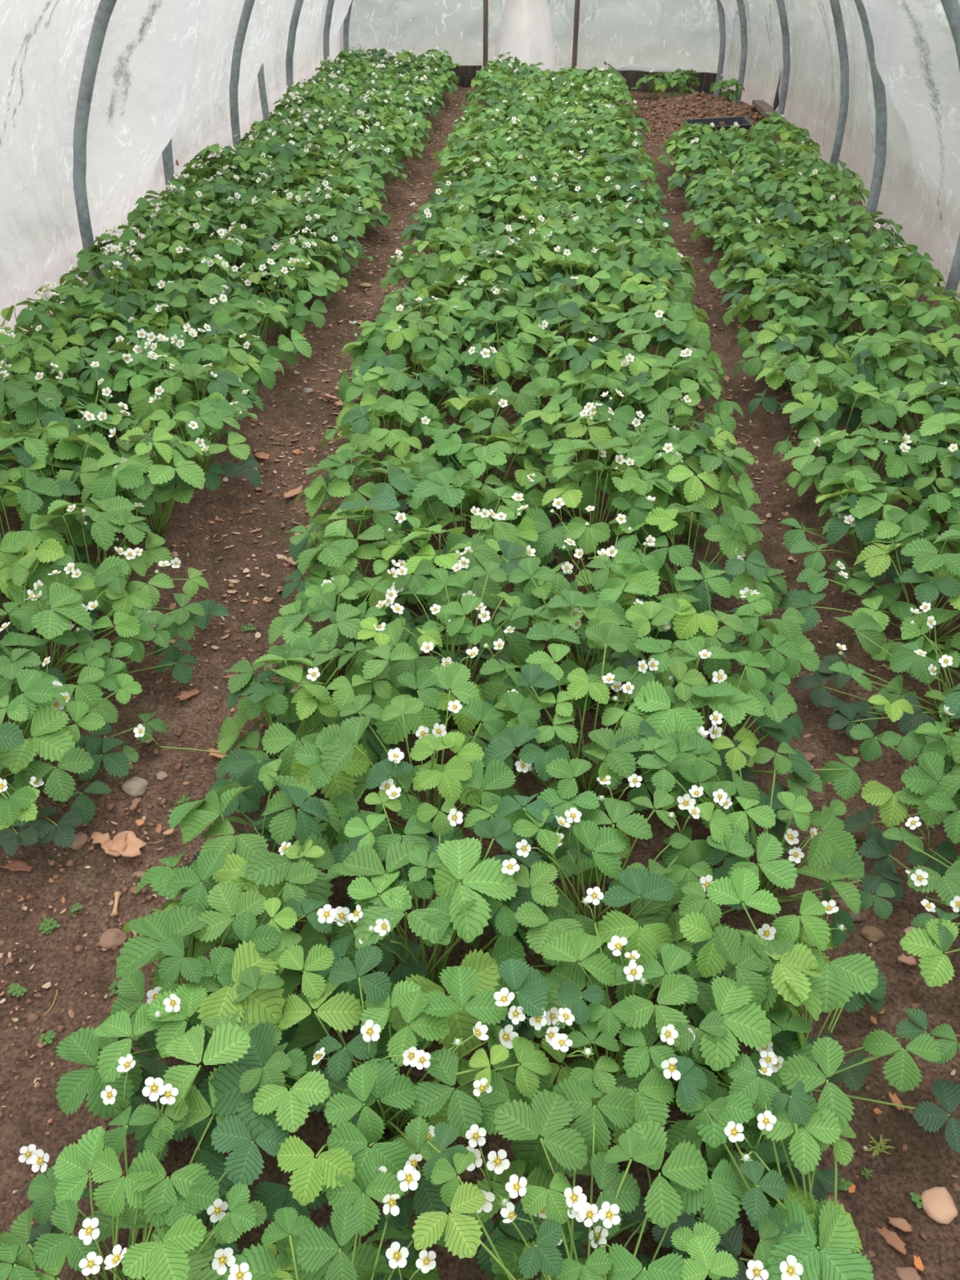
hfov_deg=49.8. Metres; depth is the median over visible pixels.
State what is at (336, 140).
plant
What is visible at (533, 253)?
plant
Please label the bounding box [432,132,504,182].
plant
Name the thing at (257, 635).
leaf litter
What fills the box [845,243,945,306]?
plant
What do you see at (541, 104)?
plant
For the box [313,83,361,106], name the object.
plant
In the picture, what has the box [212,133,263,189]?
plant
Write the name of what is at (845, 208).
plant
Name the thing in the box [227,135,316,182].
plant
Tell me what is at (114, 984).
weed
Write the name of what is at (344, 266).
plant
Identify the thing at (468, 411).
plant
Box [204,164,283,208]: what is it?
plant
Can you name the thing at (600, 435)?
plant
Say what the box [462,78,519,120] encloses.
plant
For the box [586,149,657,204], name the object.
plant
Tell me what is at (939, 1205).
stone
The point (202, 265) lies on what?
plant
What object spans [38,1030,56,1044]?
weed
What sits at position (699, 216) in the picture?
plant
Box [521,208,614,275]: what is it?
plant
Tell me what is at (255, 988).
plant
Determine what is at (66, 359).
plant
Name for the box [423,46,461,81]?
plant
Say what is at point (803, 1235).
plant
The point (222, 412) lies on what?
plant
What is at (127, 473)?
plant
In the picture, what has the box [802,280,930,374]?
plant
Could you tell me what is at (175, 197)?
plant
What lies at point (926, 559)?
plant
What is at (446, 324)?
plant
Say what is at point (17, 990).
weed
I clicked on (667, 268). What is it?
plant
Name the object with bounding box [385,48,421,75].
plant
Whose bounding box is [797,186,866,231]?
plant
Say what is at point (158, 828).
leaf litter
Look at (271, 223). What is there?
plant
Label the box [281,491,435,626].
plant
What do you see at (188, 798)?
weed
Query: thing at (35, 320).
plant
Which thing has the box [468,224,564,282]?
plant
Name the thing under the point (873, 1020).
chip
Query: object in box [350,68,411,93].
plant
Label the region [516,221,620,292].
plant
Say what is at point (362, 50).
plant
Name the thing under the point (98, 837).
dead leaf
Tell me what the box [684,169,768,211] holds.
plant
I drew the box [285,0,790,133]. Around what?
hoop
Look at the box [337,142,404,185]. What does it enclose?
plant
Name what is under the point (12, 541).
plant
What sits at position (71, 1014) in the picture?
leaf litter
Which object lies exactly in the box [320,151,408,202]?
plant
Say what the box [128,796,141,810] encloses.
dead leaf
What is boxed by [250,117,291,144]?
plant
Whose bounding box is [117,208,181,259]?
plant
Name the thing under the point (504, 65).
plant
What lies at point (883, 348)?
plant
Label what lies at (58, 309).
plant
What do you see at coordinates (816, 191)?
plant
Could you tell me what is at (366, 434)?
plant
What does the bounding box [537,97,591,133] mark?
plant
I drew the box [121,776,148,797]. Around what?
stone
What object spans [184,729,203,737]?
stick
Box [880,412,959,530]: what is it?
plant
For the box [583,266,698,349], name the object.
plant
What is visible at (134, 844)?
dead leaf
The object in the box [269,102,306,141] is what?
plant
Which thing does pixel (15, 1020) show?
leaf litter
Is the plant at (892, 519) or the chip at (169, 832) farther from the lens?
the plant at (892, 519)
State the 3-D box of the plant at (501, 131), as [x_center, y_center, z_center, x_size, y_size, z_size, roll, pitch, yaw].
[0.250,-3.054,6.404,0.427,0.283,0.414,3,36,2]
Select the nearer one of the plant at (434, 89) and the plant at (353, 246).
the plant at (353, 246)
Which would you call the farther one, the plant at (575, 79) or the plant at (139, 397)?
the plant at (575, 79)
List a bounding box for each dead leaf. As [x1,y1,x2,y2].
[0,859,33,871]
[91,831,110,844]
[101,832,127,857]
[108,831,147,857]
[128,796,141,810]
[173,688,199,701]
[206,747,226,758]
[254,452,270,459]
[283,556,297,565]
[284,484,302,498]
[320,393,340,399]
[333,400,343,405]
[801,751,816,761]
[872,1107,882,1114]
[887,1090,904,1110]
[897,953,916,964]
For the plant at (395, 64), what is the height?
0.314 m
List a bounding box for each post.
[483,0,488,68]
[571,0,580,68]
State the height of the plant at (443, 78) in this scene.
0.267 m
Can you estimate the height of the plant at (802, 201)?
0.246 m
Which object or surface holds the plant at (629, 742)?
on the floor
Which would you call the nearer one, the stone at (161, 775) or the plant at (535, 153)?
the stone at (161, 775)
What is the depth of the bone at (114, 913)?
1.80 m
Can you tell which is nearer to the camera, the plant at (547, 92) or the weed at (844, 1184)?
the weed at (844, 1184)
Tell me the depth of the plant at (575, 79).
7.79 m
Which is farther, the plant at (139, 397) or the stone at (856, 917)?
the plant at (139, 397)
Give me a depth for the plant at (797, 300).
3.81 m
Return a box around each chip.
[132,871,146,878]
[135,818,145,826]
[162,828,174,835]
[221,674,256,679]
[848,1182,855,1193]
[869,1015,877,1024]
[875,1226,906,1255]
[876,1008,884,1013]
[885,1216,912,1231]
[912,1254,924,1271]
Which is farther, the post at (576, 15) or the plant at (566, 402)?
the post at (576, 15)
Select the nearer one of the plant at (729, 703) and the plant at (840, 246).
the plant at (729, 703)
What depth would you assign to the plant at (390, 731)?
2.02 m
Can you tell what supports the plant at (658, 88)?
on the floor
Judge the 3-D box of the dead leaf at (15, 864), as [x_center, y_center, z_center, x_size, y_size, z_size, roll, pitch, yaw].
[-0.829,0.406,1.854,0.056,0.011,0.028,17,39,20]
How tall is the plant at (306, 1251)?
0.294 m
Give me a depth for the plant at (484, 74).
7.92 m
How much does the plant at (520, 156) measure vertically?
0.243 m
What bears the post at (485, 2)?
on the floor
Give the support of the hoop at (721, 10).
on the floor
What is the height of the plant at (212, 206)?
0.292 m
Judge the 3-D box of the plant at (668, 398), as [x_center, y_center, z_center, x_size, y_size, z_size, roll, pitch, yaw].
[0.601,-0.727,3.202,0.430,0.251,0.420,-27,45,-34]
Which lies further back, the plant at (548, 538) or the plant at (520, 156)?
the plant at (520, 156)
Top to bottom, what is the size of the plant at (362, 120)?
0.253 m
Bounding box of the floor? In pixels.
[0,80,959,1279]
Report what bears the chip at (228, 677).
on the floor
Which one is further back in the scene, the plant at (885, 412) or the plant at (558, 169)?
the plant at (558, 169)
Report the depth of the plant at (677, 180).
5.68 m
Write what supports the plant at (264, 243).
on the floor
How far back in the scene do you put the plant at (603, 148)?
6.03 m
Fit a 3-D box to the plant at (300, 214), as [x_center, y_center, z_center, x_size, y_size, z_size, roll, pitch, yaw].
[-0.927,-1.995,4.904,0.416,0.240,0.420,3,36,2]
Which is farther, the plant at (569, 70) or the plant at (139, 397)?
the plant at (569, 70)
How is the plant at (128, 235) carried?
on the floor
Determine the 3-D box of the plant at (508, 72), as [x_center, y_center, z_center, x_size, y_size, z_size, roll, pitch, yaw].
[0.144,-4.366,8.167,0.447,0.265,0.448,3,36,2]
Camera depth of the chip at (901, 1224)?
1.40 m
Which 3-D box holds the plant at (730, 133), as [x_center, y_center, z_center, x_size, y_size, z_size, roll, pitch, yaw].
[1.580,-3.066,6.420,0.425,0.277,0.483,11,37,13]
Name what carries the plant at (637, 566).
on the floor
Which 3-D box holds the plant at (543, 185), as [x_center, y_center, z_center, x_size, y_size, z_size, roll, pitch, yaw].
[0.168,-2.222,5.192,0.433,0.298,0.445,14,38,17]
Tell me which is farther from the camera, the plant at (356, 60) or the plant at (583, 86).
the plant at (356, 60)
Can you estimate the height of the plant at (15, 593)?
0.260 m
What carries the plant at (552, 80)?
on the floor
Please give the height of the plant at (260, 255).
0.242 m
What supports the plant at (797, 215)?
on the floor
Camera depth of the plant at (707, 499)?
2.60 m
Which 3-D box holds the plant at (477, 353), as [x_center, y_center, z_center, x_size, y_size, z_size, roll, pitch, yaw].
[0.021,-0.788,3.247,0.374,0.284,0.408,3,36,2]
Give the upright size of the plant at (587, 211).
0.228 m
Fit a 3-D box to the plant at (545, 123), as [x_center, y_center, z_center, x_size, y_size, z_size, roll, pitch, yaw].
[0.558,-3.312,6.740,0.391,0.259,0.393,3,36,2]
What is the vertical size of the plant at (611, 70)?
0.319 m
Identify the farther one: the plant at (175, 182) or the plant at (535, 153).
the plant at (535, 153)
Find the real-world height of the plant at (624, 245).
0.252 m
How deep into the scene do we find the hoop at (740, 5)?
8.27 m
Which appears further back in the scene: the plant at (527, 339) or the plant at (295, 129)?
the plant at (295, 129)
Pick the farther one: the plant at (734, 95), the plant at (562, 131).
the plant at (734, 95)
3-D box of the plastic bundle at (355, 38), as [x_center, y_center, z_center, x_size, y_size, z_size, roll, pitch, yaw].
[-1.011,-5.206,9.142,0.410,0.333,0.052,3,36,2]
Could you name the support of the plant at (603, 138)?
on the floor
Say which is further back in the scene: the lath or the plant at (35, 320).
the lath
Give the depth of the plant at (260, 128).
6.15 m
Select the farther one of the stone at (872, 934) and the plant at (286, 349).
the plant at (286, 349)
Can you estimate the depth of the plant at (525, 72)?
8.23 m
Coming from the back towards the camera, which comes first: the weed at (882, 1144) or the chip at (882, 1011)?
the chip at (882, 1011)
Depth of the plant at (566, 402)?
3.06 m
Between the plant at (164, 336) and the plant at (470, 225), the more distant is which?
the plant at (470, 225)
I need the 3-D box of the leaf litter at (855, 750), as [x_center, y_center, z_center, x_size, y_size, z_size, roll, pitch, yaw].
[0.541,-1.994,5.085,2.441,0.174,9.566,3,36,2]
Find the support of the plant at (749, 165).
on the floor
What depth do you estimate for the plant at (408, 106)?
6.98 m
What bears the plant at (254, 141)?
on the floor
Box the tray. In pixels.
[682,115,754,134]
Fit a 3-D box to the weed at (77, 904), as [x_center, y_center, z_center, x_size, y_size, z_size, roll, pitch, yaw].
[-0.699,0.466,1.789,0.023,0.013,0.017,-24,43,-31]
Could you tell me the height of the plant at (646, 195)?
0.284 m
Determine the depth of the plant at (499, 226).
4.67 m
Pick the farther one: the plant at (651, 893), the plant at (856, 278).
the plant at (856, 278)
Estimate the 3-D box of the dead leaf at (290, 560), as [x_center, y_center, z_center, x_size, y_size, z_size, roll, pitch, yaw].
[-0.481,-0.212,2.715,0.067,0.015,0.038,-16,40,-22]
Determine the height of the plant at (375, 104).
0.258 m
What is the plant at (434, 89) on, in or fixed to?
on the floor
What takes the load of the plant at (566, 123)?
on the floor
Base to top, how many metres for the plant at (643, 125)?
0.298 m
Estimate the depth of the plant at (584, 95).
7.39 m
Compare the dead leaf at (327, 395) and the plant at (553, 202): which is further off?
the plant at (553, 202)
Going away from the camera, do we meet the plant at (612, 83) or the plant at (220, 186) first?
the plant at (220, 186)
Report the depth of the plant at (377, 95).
7.20 m
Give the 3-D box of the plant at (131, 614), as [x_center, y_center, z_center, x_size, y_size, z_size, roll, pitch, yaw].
[-0.862,-0.009,2.175,0.427,0.253,0.449,15,38,17]
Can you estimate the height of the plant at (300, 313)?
0.272 m
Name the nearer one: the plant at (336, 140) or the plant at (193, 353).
the plant at (193, 353)
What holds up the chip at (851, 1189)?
on the floor
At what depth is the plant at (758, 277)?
4.00 m
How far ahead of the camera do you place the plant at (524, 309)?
3.69 m
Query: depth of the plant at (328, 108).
6.77 m
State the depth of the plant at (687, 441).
2.86 m
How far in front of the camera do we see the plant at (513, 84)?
7.62 m
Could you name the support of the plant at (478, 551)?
on the floor
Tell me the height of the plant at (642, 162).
0.316 m
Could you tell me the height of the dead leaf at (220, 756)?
0.011 m
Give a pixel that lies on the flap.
(525, 31)
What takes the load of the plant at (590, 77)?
on the floor
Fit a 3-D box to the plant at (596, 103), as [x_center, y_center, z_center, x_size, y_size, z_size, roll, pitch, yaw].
[0.871,-3.664,7.274,0.373,0.246,0.418,29,44,32]
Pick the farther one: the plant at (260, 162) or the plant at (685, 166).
the plant at (685, 166)
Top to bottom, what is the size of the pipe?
1.159 m
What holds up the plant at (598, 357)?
on the floor
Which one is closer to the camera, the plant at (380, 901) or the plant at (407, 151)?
the plant at (380, 901)
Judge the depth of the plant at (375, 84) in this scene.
7.50 m
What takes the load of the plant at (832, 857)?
on the floor
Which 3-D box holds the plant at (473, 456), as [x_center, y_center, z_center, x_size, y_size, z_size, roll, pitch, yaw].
[-0.004,-0.439,2.778,0.375,0.268,0.430,3,36,2]
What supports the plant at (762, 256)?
on the floor
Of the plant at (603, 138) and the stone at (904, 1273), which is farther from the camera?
the plant at (603, 138)
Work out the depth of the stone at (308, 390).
3.62 m
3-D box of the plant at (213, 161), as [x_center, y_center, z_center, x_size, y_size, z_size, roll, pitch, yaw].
[-1.351,-2.455,5.458,0.331,0.311,0.339,3,36,2]
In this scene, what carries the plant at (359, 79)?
on the floor
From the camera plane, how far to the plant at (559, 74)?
8.09 m
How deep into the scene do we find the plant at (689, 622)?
2.15 m
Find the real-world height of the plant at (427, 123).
0.274 m
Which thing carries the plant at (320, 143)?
on the floor
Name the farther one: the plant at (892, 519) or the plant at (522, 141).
the plant at (522, 141)
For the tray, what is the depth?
7.41 m
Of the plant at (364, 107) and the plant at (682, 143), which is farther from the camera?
the plant at (364, 107)
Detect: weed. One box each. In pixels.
[7,982,26,997]
[38,917,60,933]
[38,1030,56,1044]
[70,902,83,915]
[108,979,119,996]
[175,794,191,804]
[240,622,255,631]
[840,1177,852,1191]
[860,1167,873,1180]
[863,1133,894,1158]
[909,1191,923,1208]
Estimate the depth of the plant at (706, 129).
6.35 m
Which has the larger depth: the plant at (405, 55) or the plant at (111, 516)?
the plant at (405, 55)
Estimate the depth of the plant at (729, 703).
1.90 m
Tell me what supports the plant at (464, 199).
on the floor
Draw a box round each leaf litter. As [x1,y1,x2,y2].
[0,91,959,1204]
[0,93,891,1224]
[0,93,919,1256]
[0,93,955,1193]
[0,95,955,1092]
[4,92,959,1271]
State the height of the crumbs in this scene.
0.168 m
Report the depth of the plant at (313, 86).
7.32 m
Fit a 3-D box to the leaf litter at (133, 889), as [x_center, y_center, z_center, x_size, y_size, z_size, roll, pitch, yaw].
[0.549,-2.058,5.187,2.418,0.168,9.345,3,36,2]
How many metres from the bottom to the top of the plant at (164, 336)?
0.254 m
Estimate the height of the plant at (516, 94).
0.258 m
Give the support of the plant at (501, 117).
on the floor
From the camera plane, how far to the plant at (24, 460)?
2.75 m
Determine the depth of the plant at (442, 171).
5.48 m
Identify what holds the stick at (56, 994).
on the floor
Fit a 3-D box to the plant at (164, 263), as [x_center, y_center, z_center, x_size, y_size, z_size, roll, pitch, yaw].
[-1.288,-1.331,3.950,0.428,0.272,0.382,3,36,2]
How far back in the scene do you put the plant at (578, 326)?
3.47 m
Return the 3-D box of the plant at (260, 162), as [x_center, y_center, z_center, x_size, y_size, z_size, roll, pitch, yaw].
[-1.192,-2.412,5.430,0.408,0.269,0.429,3,36,2]
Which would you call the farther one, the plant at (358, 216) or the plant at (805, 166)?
the plant at (805, 166)
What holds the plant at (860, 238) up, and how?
on the floor
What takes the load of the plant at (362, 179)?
on the floor
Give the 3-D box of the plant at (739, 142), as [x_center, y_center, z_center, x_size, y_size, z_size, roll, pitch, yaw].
[1.598,-2.872,6.220,0.465,0.267,0.474,3,36,2]
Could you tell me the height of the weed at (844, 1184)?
0.013 m
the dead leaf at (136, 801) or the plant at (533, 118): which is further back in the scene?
the plant at (533, 118)
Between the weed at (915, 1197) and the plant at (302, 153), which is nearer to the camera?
the weed at (915, 1197)
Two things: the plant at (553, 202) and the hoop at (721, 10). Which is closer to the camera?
the plant at (553, 202)
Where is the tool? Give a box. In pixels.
[773,75,780,110]
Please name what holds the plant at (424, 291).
on the floor
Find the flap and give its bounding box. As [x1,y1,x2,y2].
[493,0,555,80]
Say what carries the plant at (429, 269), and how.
on the floor
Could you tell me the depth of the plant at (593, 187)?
5.14 m
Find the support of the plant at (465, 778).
on the floor
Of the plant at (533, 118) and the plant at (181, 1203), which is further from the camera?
the plant at (533, 118)
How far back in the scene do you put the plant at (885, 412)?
3.06 m
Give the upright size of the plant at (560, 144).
0.291 m
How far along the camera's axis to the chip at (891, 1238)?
1.38 m
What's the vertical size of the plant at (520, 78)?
0.253 m
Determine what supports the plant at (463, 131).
on the floor
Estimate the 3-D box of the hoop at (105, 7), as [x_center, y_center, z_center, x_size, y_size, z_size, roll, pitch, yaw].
[0.191,-2.164,3.844,3.632,2.075,0.119,1,36,-1]
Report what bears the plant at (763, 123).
on the floor
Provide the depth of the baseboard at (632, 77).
9.11 m
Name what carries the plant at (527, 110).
on the floor
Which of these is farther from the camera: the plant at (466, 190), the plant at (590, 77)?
the plant at (590, 77)
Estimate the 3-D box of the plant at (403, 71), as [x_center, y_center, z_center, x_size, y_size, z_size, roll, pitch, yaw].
[-0.698,-4.427,8.251,0.392,0.246,0.446,-25,44,-31]
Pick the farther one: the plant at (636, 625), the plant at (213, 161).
the plant at (213, 161)
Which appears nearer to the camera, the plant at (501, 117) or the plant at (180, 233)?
the plant at (180, 233)
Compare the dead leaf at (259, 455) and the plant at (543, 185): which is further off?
the plant at (543, 185)
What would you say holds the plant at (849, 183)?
on the floor
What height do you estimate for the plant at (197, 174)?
0.278 m
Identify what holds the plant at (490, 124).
on the floor
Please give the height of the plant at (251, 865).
0.264 m
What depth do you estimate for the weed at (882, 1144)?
1.49 m
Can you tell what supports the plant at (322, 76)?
on the floor
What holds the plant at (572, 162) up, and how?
on the floor
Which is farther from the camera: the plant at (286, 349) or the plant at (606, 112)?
the plant at (606, 112)
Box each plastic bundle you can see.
[348,28,386,62]
[615,63,700,72]
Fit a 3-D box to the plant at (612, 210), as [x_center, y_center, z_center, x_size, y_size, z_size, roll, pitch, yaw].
[0.689,-1.920,4.838,0.435,0.257,0.488,3,36,2]
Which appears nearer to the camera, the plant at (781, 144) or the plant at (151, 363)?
the plant at (151, 363)
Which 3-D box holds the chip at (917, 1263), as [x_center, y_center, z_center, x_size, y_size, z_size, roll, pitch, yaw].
[0.572,0.814,1.352,0.012,0.006,0.020,-5,37,-9]
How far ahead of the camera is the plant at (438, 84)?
7.90 m
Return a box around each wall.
[0,0,351,333]
[339,0,719,83]
[720,0,959,301]
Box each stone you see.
[37,1040,44,1047]
[70,831,88,849]
[99,928,128,949]
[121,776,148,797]
[155,771,168,780]
[303,387,313,393]
[359,282,371,287]
[824,1194,841,1204]
[848,911,863,921]
[859,926,886,942]
[895,1266,921,1279]
[903,926,917,933]
[920,1186,957,1224]
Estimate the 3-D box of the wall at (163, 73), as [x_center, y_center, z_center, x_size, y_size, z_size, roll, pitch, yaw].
[-1.336,-2.027,4.175,0.826,1.398,11.946,3,36,2]
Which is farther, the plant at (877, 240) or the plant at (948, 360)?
the plant at (877, 240)
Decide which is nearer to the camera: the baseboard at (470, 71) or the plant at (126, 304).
the plant at (126, 304)
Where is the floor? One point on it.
(931, 1161)
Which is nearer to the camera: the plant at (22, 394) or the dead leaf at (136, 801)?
the dead leaf at (136, 801)
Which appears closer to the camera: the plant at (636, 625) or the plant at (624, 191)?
the plant at (636, 625)
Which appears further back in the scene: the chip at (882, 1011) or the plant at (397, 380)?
the plant at (397, 380)
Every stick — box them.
[43,989,58,1015]
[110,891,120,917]
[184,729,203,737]
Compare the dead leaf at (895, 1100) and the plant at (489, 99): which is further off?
the plant at (489, 99)
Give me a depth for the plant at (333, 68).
8.28 m
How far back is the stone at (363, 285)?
4.57 m
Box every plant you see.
[0,288,90,368]
[0,326,117,432]
[0,328,49,413]
[0,360,115,451]
[0,420,137,543]
[0,421,48,479]
[0,465,104,594]
[0,495,229,629]
[0,555,205,737]
[0,561,48,670]
[0,642,167,856]
[0,1022,289,1279]
[6,361,141,498]
[13,280,104,351]
[26,307,157,385]
[53,261,163,350]
[55,848,333,1161]
[58,243,148,305]
[62,333,204,418]
[70,426,208,537]
[80,304,231,395]
[86,224,151,285]
[99,249,202,318]
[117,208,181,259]
[117,236,207,291]
[117,386,262,493]
[120,355,263,441]
[126,180,201,255]
[133,634,418,851]
[134,732,380,947]
[140,275,262,343]
[144,202,231,273]
[155,253,251,319]
[164,323,284,408]
[166,171,222,217]
[169,191,256,247]
[170,228,270,312]
[177,160,240,218]
[177,176,261,230]
[180,293,312,394]
[189,143,248,185]
[203,225,282,293]
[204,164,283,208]
[206,943,551,1279]
[208,195,298,259]
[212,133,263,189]
[216,149,290,203]
[223,1164,466,1279]
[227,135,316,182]
[227,257,341,337]
[231,129,276,162]
[235,237,339,307]
[236,564,421,749]
[237,186,324,241]
[240,120,288,147]
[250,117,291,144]
[251,164,324,229]
[253,118,318,170]
[257,226,351,297]
[258,130,324,188]
[262,164,350,201]
[269,90,315,132]
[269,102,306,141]
[273,210,373,271]
[275,110,327,143]
[280,84,322,106]
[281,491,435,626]
[282,145,346,193]
[286,105,334,140]
[287,789,534,1128]
[289,138,344,179]
[294,78,327,106]
[294,448,431,568]
[295,186,375,243]
[299,80,325,104]
[300,127,369,168]
[302,104,342,128]
[304,84,365,117]
[305,116,373,151]
[306,63,347,84]
[313,56,346,82]
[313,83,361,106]
[313,180,391,227]
[313,661,540,889]
[317,164,387,213]
[320,72,365,105]
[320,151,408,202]
[321,398,444,487]
[326,61,355,77]
[326,109,391,155]
[332,48,369,67]
[333,61,383,91]
[333,74,371,93]
[334,97,387,133]
[335,364,468,446]
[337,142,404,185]
[337,315,462,411]
[339,506,540,663]
[340,42,371,65]
[341,56,378,84]
[342,93,391,118]
[344,560,553,751]
[345,132,413,173]
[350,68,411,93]
[351,88,395,130]
[354,118,424,160]
[357,297,477,377]
[359,48,397,75]
[360,63,403,88]
[360,80,396,99]
[361,112,429,149]
[373,66,415,87]
[374,94,437,133]
[378,106,431,146]
[379,84,440,123]
[379,280,480,351]
[380,58,413,76]
[380,232,484,314]
[384,466,557,596]
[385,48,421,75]
[395,227,487,293]
[396,63,452,99]
[397,75,441,110]
[399,200,499,270]
[400,84,444,113]
[404,68,455,93]
[408,50,455,84]
[408,54,457,91]
[409,188,487,250]
[409,416,547,526]
[411,387,543,475]
[411,1077,738,1279]
[416,175,496,239]
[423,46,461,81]
[425,336,545,440]
[429,275,551,351]
[430,157,512,208]
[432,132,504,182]
[434,147,506,209]
[437,316,553,385]
[443,124,509,171]
[444,110,513,154]
[448,245,549,323]
[450,133,514,177]
[453,107,511,133]
[456,93,510,122]
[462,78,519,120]
[462,102,509,128]
[464,210,550,264]
[466,62,517,105]
[466,230,561,298]
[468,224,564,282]
[470,60,519,91]
[470,757,713,1052]
[471,176,550,239]
[472,76,528,106]
[474,66,519,92]
[479,167,558,235]
[479,555,676,759]
[479,621,707,884]
[484,154,549,195]
[485,52,532,81]
[485,147,552,214]
[490,115,551,151]
[493,85,557,111]
[496,402,657,517]
[497,130,559,168]
[497,886,772,1244]
[501,146,553,169]
[502,315,624,398]
[503,97,549,133]
[505,78,555,106]
[505,92,555,126]
[506,114,547,148]
[509,276,631,362]
[511,75,551,105]
[513,375,653,478]
[513,497,695,689]
[515,71,556,97]
[516,62,556,82]
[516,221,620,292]
[517,435,673,564]
[521,172,617,214]
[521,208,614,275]
[524,245,631,324]
[524,336,639,422]
[533,184,606,220]
[536,204,613,252]
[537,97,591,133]
[538,137,606,169]
[538,149,608,180]
[538,155,604,207]
[539,81,594,105]
[539,101,594,146]
[543,113,604,156]
[548,68,593,96]
[548,119,602,155]
[549,87,592,106]
[551,72,589,94]
[551,99,597,119]
[552,66,589,86]
[573,176,669,235]
[575,125,645,164]
[577,70,623,103]
[578,163,665,210]
[579,75,634,107]
[580,81,631,109]
[580,140,656,182]
[581,97,635,123]
[582,61,626,89]
[583,73,622,100]
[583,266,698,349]
[585,328,726,412]
[586,99,650,146]
[586,114,644,151]
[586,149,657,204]
[590,105,631,130]
[590,208,671,268]
[591,196,671,256]
[591,244,695,315]
[592,235,696,300]
[593,147,660,189]
[595,286,711,370]
[596,408,742,519]
[600,359,743,465]
[602,635,862,839]
[606,432,760,548]
[607,495,786,642]
[610,561,820,705]
[631,68,671,98]
[636,725,903,977]
[651,1036,874,1279]
[656,127,735,173]
[659,122,731,153]
[665,68,700,97]
[666,140,734,186]
[666,154,742,208]
[668,866,959,1164]
[681,174,767,227]
[683,194,764,248]
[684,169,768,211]
[689,200,790,253]
[701,217,806,277]
[705,138,771,174]
[706,121,768,164]
[709,73,744,101]
[709,235,816,302]
[720,263,822,325]
[724,133,786,182]
[730,278,850,357]
[733,153,795,192]
[733,315,850,391]
[738,160,820,208]
[747,338,894,431]
[751,111,799,145]
[752,166,830,226]
[762,121,814,161]
[763,195,841,246]
[768,139,820,169]
[768,205,848,261]
[771,231,876,314]
[773,145,835,194]
[773,230,873,285]
[773,380,914,469]
[777,469,959,586]
[777,528,959,667]
[778,155,843,198]
[780,422,945,518]
[782,266,897,337]
[795,601,959,773]
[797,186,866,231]
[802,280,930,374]
[803,160,869,217]
[814,200,883,250]
[832,333,959,429]
[835,232,923,277]
[835,318,959,391]
[840,208,904,264]
[844,683,959,839]
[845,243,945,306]
[858,791,959,986]
[872,377,959,484]
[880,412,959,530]
[888,267,959,333]
[888,281,959,357]
[903,332,959,380]
[918,484,959,582]
[932,366,959,405]
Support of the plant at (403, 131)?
on the floor
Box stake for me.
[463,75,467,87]
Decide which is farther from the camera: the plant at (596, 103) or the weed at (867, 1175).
the plant at (596, 103)
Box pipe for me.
[257,63,270,119]
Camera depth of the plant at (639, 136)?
6.49 m
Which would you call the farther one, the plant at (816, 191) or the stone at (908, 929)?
the plant at (816, 191)
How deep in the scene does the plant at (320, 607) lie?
2.10 m
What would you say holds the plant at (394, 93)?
on the floor
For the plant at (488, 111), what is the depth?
6.96 m
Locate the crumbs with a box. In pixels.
[0,91,959,1262]
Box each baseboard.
[376,62,481,86]
[582,69,722,94]
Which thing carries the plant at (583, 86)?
on the floor
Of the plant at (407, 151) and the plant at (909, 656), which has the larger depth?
the plant at (407, 151)
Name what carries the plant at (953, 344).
on the floor
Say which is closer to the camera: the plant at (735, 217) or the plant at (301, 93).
the plant at (735, 217)
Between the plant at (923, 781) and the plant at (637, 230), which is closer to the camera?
the plant at (923, 781)
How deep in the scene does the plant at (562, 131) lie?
6.17 m
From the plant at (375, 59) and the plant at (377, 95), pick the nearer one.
the plant at (377, 95)
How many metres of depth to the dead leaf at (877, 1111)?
1.52 m
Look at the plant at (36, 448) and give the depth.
2.58 m
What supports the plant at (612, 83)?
on the floor
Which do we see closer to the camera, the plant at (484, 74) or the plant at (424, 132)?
the plant at (424, 132)
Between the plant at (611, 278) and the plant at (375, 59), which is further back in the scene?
the plant at (375, 59)
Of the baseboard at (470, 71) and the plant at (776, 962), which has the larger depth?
the baseboard at (470, 71)
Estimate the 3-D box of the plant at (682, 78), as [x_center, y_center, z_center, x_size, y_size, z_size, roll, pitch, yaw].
[1.706,-4.636,8.659,0.317,0.257,0.312,3,36,2]
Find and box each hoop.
[72,0,959,297]
[161,0,887,235]
[229,0,848,169]
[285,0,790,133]
[323,0,747,103]
[342,0,725,97]
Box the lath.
[751,99,777,118]
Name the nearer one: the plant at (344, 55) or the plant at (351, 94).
the plant at (351, 94)
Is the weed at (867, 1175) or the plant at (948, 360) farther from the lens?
the plant at (948, 360)
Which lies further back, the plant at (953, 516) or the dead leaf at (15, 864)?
the plant at (953, 516)
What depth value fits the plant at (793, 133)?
6.30 m
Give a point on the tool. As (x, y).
(775, 104)
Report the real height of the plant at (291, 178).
0.279 m
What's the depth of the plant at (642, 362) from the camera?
3.35 m
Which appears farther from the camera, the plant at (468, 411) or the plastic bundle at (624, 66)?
the plastic bundle at (624, 66)
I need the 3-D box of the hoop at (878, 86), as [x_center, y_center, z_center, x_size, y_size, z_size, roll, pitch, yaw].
[0.205,-2.709,4.593,3.440,2.075,0.094,2,36,0]
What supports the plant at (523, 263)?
on the floor
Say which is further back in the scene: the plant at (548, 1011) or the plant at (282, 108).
the plant at (282, 108)
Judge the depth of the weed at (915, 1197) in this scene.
1.43 m
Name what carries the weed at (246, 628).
on the floor

